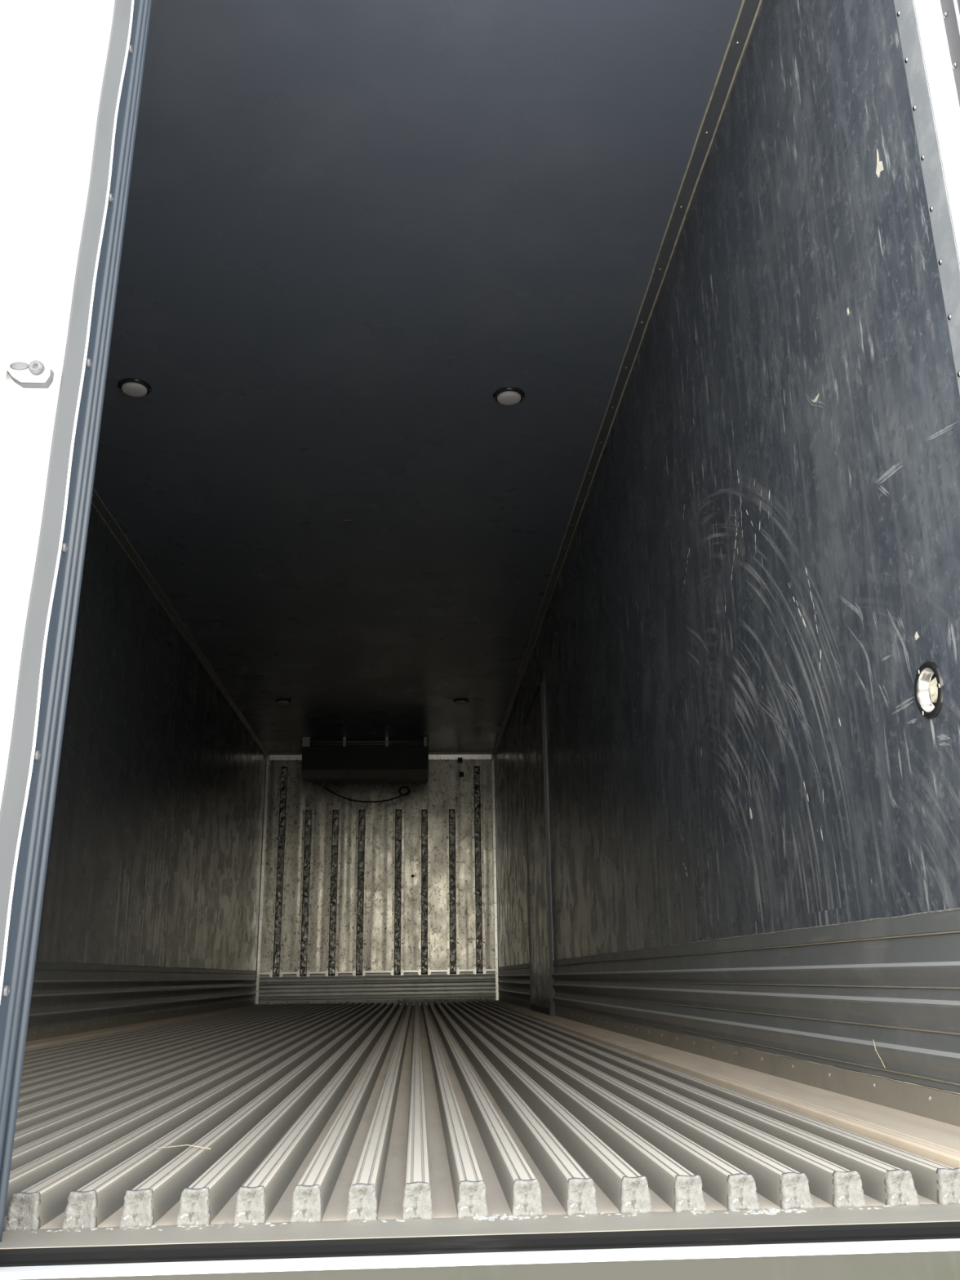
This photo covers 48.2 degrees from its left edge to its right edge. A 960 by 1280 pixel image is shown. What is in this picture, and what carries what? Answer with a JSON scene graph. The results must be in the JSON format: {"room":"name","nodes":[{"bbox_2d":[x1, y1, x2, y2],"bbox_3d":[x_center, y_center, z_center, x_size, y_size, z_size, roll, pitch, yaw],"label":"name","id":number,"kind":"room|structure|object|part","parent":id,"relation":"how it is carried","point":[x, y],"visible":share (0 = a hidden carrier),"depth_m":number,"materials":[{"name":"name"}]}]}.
{"room":"cargo space","nodes":[
{"label":"cargo space","id":0,"kind":"room"},
{"bbox_2d":[27,503,266,1029],"bbox_3d":[-2.034,0.929,6.331,0.080,2.637,10.164,0,-17,-3],"label":"wall","id":1,"kind":"structure","parent":0,"point":[155,848],"depth_m":6.41,"materials":[{"name":"grey metal"}]},
{"bbox_2d":[0,0,151,1242],"bbox_3d":[-1.119,-0.586,1.468,1.275,2.580,0.104,0,-17,-3],"label":"door","id":2,"kind":"structure","parent":1,"relation":"in","point":[62,313],"depth_m":1.38,"materials":[{"name":"white paint"}]},
{"bbox_2d":[0,0,53,389],"bbox_3d":[-0.619,-0.571,1.422,0.029,2.500,0.029,0,-17,-3],"label":"rod","id":3,"kind":"object","parent":2,"relation":"attached to","point":[32,67],"visible":1,"depth_m":1.44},
{"bbox_2d":[0,325,53,388],"bbox_3d":[-0.590,-0.359,1.358,0.090,0.066,0.040,0,-17,-3],"label":"rod bracket","id":4,"kind":"object","parent":2,"relation":"attached to","point":[27,372],"visible":1,"depth_m":1.36,"materials":[{"name":"metal"}]},
{"bbox_3d":[-0.582,-0.354,1.371,0.069,0.057,0.012,0,-17,-3],"label":"bracket plate","id":5,"kind":"part","parent":4,"relation":"part of","materials":[{"name":"paint"}]},
{"bbox_2d":[26,960,256,1041],"bbox_3d":[-1.967,1.990,5.958,0.017,0.358,10.042,0,-17,-3],"label":"baseboard","id":6,"kind":"structure","parent":1,"relation":"attached to","point":[63,993],"depth_m":5.88,"materials":[{"name":"metal"}]},
{"bbox_3d":[-1.970,2.122,5.916,0.005,0.082,10.042,0,-17,-3],"label":"plate","id":7,"kind":"part","parent":6,"relation":"part of","materials":[{"name":"metal"}]},
{"bbox_2d":[91,487,268,756],"bbox_3d":[-1.992,-0.273,6.691,0.043,0.035,10.084,0,-17,-3],"label":"trim","id":8,"kind":"structure","parent":1,"relation":"attached to","point":[96,501],"depth_m":6.79,"materials":[{"name":"metal"}]},
{"bbox_2d":[254,760,269,1004],"bbox_3d":[-2.255,2.477,11.088,0.036,2.497,0.050,0,-17,-3],"label":"trim","id":9,"kind":"structure","parent":1,"relation":"attached to","point":[267,762],"depth_m":11.09,"materials":[{"name":"metal"}]},
{"bbox_2d":[257,753,496,1001],"bbox_3d":[-1.050,2.453,11.235,2.620,2.637,0.080,0,-17,-3],"label":"wall","id":10,"kind":"structure","parent":0,"point":[444,789],"depth_m":11.23,"materials":[{"name":"metal"}]},
{"bbox_2d":[269,766,290,977],"bbox_3d":[-2.073,2.378,11.144,0.132,2.146,0.022,0,-17,-3],"label":"wall strip","id":11,"kind":"object","parent":10,"relation":"attached to","point":[277,925],"visible":1,"depth_m":11.13,"materials":[{"name":"metal"}]},
{"bbox_2d":[296,809,314,977],"bbox_3d":[-1.798,2.600,11.090,0.132,1.682,0.022,0,-17,-3],"label":"wall strip","id":12,"kind":"object","parent":10,"relation":"attached to","point":[304,936],"visible":1,"depth_m":11.08,"materials":[{"name":"metal"}]},
{"bbox_2d":[324,809,342,976],"bbox_3d":[-1.513,2.601,11.107,0.132,1.682,0.022,0,-17,-3],"label":"wall strip","id":13,"kind":"object","parent":10,"relation":"attached to","point":[333,914],"visible":1,"depth_m":11.10,"materials":[{"name":"metal"}]},
{"bbox_2d":[352,809,368,976],"bbox_3d":[-1.237,2.602,11.123,0.132,1.682,0.022,0,-17,-3],"label":"wall strip","id":14,"kind":"object","parent":10,"relation":"attached to","point":[359,966],"visible":1,"depth_m":11.12,"materials":[{"name":"metal"}]},
{"bbox_2d":[257,968,496,1005],"bbox_3d":[-1.030,3.520,10.845,2.386,0.339,0.024,0,-17,-3],"label":"baseboard","id":15,"kind":"structure","parent":10,"relation":"attached to","point":[375,986],"depth_m":10.85,"materials":[{"name":"metal"}]},
{"bbox_2d":[269,752,491,759],"bbox_3d":[-1.064,1.252,11.542,2.380,0.062,0.052,0,-17,-3],"label":"trim","id":16,"kind":"structure","parent":10,"relation":"attached to","point":[431,755],"depth_m":11.59,"materials":[{"name":"metal"}]},
{"bbox_2d":[391,809,404,975],"bbox_3d":[-0.852,2.603,11.145,0.132,1.682,0.022,0,-17,-3],"label":"wall strip","id":17,"kind":"object","parent":10,"relation":"attached to","point":[397,917],"visible":1,"depth_m":11.14,"materials":[{"name":"metal"}]},
{"bbox_2d":[417,808,431,975],"bbox_3d":[-0.577,2.604,11.161,0.132,1.682,0.022,0,-17,-3],"label":"wall strip","id":18,"kind":"object","parent":10,"relation":"attached to","point":[424,815],"visible":1,"depth_m":11.15,"materials":[{"name":"metal"}]},
{"bbox_2d":[446,808,459,974],"bbox_3d":[-0.285,2.605,11.178,0.132,1.682,0.022,0,-17,-3],"label":"wall strip","id":19,"kind":"object","parent":10,"relation":"attached to","point":[452,927],"visible":1,"depth_m":11.17,"materials":[{"name":"metal"}]},
{"bbox_2d":[457,757,462,762],"bbox_3d":[-0.214,1.295,11.574,0.050,0.050,0.038,0,-17,-3],"label":"block","id":20,"kind":"object","parent":10,"relation":"attached to","point":[460,759],"visible":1,"depth_m":11.56,"materials":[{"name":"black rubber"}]},
{"bbox_2d":[459,772,463,777],"bbox_3d":[-0.198,1.446,11.540,0.048,0.048,0.038,0,-17,-3],"label":"block","id":21,"kind":"object","parent":10,"relation":"attached to","point":[461,774],"visible":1,"depth_m":11.52,"materials":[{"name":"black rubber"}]},
{"bbox_2d":[471,765,485,974],"bbox_3d":[-0.019,2.385,11.263,0.132,2.146,0.022,0,-17,-3],"label":"wall strip","id":22,"kind":"object","parent":10,"relation":"attached to","point":[478,928],"visible":1,"depth_m":11.25,"materials":[{"name":"metal"}]},
{"bbox_2d":[93,0,742,754],"bbox_3d":[-0.784,-0.316,6.796,2.620,0.080,10.164,0,-17,-3],"label":"ceiling","id":23,"kind":"structure","parent":0,"point":[351,226],"depth_m":3.91,"materials":[{"name":"grey metal"}]},
{"bbox_2d":[117,377,151,397],"bbox_3d":[-1.402,-1.017,4.355,0.134,0.025,0.134,0,-17,-3],"label":"recessed light","id":24,"kind":"object","parent":23,"relation":"in","point":[132,387],"visible":1,"depth_m":4.33,"materials":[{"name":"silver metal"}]},
{"bbox_2d":[121,382,146,397],"bbox_3d":[-1.402,-1.015,4.355,0.100,0.021,0.100,0,-17,-3],"label":"diffuser","id":25,"kind":"object","parent":24,"relation":"attached to","point":[137,389],"depth_m":4.34,"materials":[{"name":"white plastic"}]},
{"bbox_2d":[275,698,291,704],"bbox_3d":[-1.703,0.539,9.301,0.134,0.025,0.134,0,-17,-3],"label":"recessed light","id":26,"kind":"object","parent":23,"relation":"in","point":[282,701],"visible":1,"depth_m":9.27,"materials":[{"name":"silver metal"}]},
{"bbox_2d":[277,700,288,704],"bbox_3d":[-1.703,0.541,9.300,0.100,0.021,0.100,0,-17,-3],"label":"diffuser","id":27,"kind":"object","parent":26,"relation":"attached to","point":[282,702],"depth_m":9.27,"materials":[{"name":"white plastic"}]},
{"bbox_2d":[301,737,428,795],"bbox_3d":[-1.164,1.333,11.080,1.254,0.490,0.855,0,-17,-3],"label":"refrigeration unit","id":28,"kind":"object","parent":23,"relation":"hanging from","point":[323,761],"depth_m":10.69,"materials":[{"name":"black plastic"},{"name":"metal"}]},
{"bbox_3d":[-1.141,1.177,10.691,1.254,0.235,0.018,0,-17,-3],"label":"panel","id":29,"kind":"part","parent":28,"relation":"part of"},
{"bbox_2d":[323,786,411,802],"bbox_3d":[-1.171,1.606,11.170,0.909,0.171,0.046,0,-17,-3],"label":"hose","id":30,"kind":"object","parent":28,"relation":"hanging from","point":[326,788],"visible":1,"depth_m":11.15,"materials":[{"name":"black rubber"}]},
{"bbox_3d":[-0.792,1.583,11.246,0.119,0.104,0.020,0,-17,-3],"label":"hose coil","id":31,"kind":"part","parent":28,"relation":"part of","materials":[{"name":"black rubber"}]},
{"bbox_2d":[453,698,468,704],"bbox_3d":[-0.165,0.544,9.390,0.134,0.025,0.134,0,-17,-3],"label":"recessed light","id":32,"kind":"object","parent":23,"relation":"in","point":[460,701],"visible":1,"depth_m":9.36,"materials":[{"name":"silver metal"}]},
{"bbox_2d":[455,700,466,704],"bbox_3d":[-0.165,0.546,9.390,0.100,0.021,0.100,0,-17,-3],"label":"diffuser","id":33,"kind":"object","parent":32,"relation":"attached to","point":[459,702],"depth_m":9.36,"materials":[{"name":"white plastic"}]},
{"bbox_2d":[493,386,524,405],"bbox_3d":[0.121,-1.006,4.463,0.134,0.025,0.134,0,-17,-3],"label":"recessed light","id":34,"kind":"object","parent":23,"relation":"in","point":[507,396],"visible":1,"depth_m":4.44,"materials":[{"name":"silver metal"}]},
{"bbox_2d":[497,391,520,405],"bbox_3d":[0.121,-1.004,4.462,0.100,0.021,0.100,0,-17,-3],"label":"diffuser","id":35,"kind":"object","parent":34,"relation":"attached to","point":[504,397],"depth_m":4.44,"materials":[{"name":"white plastic"}]},
{"bbox_2d":[3,1000,959,1231],"bbox_3d":[-0.745,2.165,5.982,2.560,0.072,10.172,0,-17,-3],"label":"floor","id":36,"kind":"structure","parent":0,"point":[308,1112],"depth_m":1.77,"materials":[{"name":"metal"}]},
{"bbox_2d":[156,1144,210,1149],"bbox_3d":[-0.421,0.730,1.545,0.083,0.003,0.031,-4,-18,10],"label":"straw","id":37,"kind":"object","parent":36,"relation":"on","point":[184,1144],"visible":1,"depth_m":1.55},
{"bbox_2d":[0,1204,959,1279],"bbox_3d":[-0.445,0.776,1.122,2.630,0.265,0.120,0,-17,-3],"label":"door sill","id":38,"kind":"structure","parent":36,"relation":"attached to","point":[922,1242],"depth_m":1.15,"materials":[{"name":"metal"}]},
{"bbox_2d":[30,1204,905,1232],"bbox_3d":[-0.009,0.665,1.234,1.024,0.003,0.040,0,-17,-3],"label":"crumbs","id":39,"kind":"object","parent":38,"relation":"on","point":[773,1211],"visible":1,"depth_m":1.24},
{"bbox_3d":[-0.463,0.654,1.175,2.520,0.001,0.089,0,-17,-3],"label":"plate","id":40,"kind":"part","parent":38,"relation":"part of","materials":[{"name":"grey metal"}]},
{"bbox_2d":[494,0,959,1093],"bbox_3d":[0.501,0.941,6.492,0.081,2.637,10.134,0,-17,-3],"label":"wall","id":41,"kind":"structure","parent":0,"point":[760,570],"depth_m":2.54,"materials":[{"name":"grey metal"}]},
{"bbox_2d":[491,759,499,999],"bbox_3d":[0.165,2.485,11.228,0.036,2.497,0.050,0,-17,-3],"label":"trim","id":42,"kind":"structure","parent":41,"relation":"attached to","point":[493,762],"depth_m":11.23,"materials":[{"name":"metal"}]},
{"bbox_2d":[523,672,555,1015],"bbox_3d":[0.391,1.423,7.377,0.035,2.150,1.207,0,-17,-3],"label":"wall panel","id":43,"kind":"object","parent":41,"relation":"in","point":[542,991],"depth_m":7.20,"materials":[{"name":"metal"}]},
{"bbox_3d":[0.438,1.244,6.808,0.007,2.150,0.010,0,-17,-3],"label":"edge frame","id":44,"kind":"part","parent":43,"relation":"part of","materials":[{"name":"metal"}]},
{"bbox_2d":[492,0,762,755],"bbox_3d":[0.427,-0.265,6.830,0.043,0.035,10.084,0,-17,-3],"label":"trim","id":45,"kind":"structure","parent":41,"relation":"attached to","point":[748,9],"depth_m":3.65,"materials":[{"name":"metal"}]},
{"bbox_2d":[497,907,959,1126],"bbox_3d":[0.472,2.000,6.105,0.017,0.358,10.030,0,-17,-3],"label":"baseboard","id":46,"kind":"structure","parent":41,"relation":"attached to","point":[822,994],"depth_m":2.27,"materials":[{"name":"metal"}]},
{"bbox_3d":[0.284,2.959,9.292,0.017,0.270,3.362,0,-17,-3],"label":"corrugated panel","id":47,"kind":"part","parent":46,"relation":"part of","materials":[{"name":"metal"}]},
{"bbox_3d":[0.293,3.130,9.239,0.005,0.082,3.362,0,-17,-3],"label":"plate","id":48,"kind":"part","parent":46,"relation":"part of","materials":[{"name":"metal"}]},
{"bbox_3d":[0.608,1.444,3.882,0.005,0.082,5.448,0,-17,-3],"label":"plate","id":49,"kind":"part","parent":46,"relation":"part of","materials":[{"name":"metal"}]},
{"bbox_2d":[873,1040,885,1068],"bbox_3d":[0.713,0.739,1.916,0.004,0.047,0.025,7,-19,-23],"label":"straw","id":50,"kind":"object","parent":41,"relation":"attached to","point":[873,1040],"visible":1,"depth_m":1.92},
{"bbox_2d":[893,0,959,394],"bbox_3d":[0.739,-0.709,1.735,0.005,2.170,0.056,0,-17,-3],"label":"trim","id":51,"kind":"structure","parent":41,"relation":"attached to","point":[946,251],"depth_m":1.75,"materials":[{"name":"silver metal"}]},
{"bbox_2d":[914,661,944,719],"bbox_3d":[0.740,0.082,1.758,0.022,0.094,0.094,0,-17,-3],"label":"wall light","id":52,"kind":"object","parent":41,"relation":"attached to","point":[929,690],"visible":0.94,"depth_m":1.77,"materials":[{"name":"silver metal"}]},
{"bbox_2d":[917,667,934,711],"bbox_3d":[0.742,0.082,1.758,0.018,0.072,0.072,0,-17,-3],"label":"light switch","id":53,"kind":"object","parent":52,"relation":"on","point":[926,676],"depth_m":1.78,"materials":[{"name":"silver metal"}]},
{"bbox_2d":[928,677,937,702],"bbox_3d":[0.746,0.081,1.753,0.009,0.037,0.036,0,-17,-3],"label":"bulb","id":54,"kind":"object","parent":52,"relation":"attached to","point":[932,682],"depth_m":1.75,"materials":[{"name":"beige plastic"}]},
{"bbox_2d":[914,0,959,260],"bbox_3d":[0.792,-0.644,1.640,0.090,2.752,0.090,0,-17,-3],"label":"trim","id":55,"kind":"structure","parent":41,"relation":"attached to","point":[939,20],"depth_m":1.75,"materials":[{"name":"white paint"}]},
{"bbox_3d":[0.800,-0.645,1.638,0.053,2.752,0.037,0,-17,-3],"label":"post","id":56,"kind":"part","parent":55,"relation":"part of","materials":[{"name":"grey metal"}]},
{"bbox_3d":[0.777,-0.650,1.620,0.005,2.752,0.003,-17,-24,42],"label":"post rail","id":57,"kind":"part","parent":55,"relation":"part of","materials":[{"name":"white metal"}]}
]}

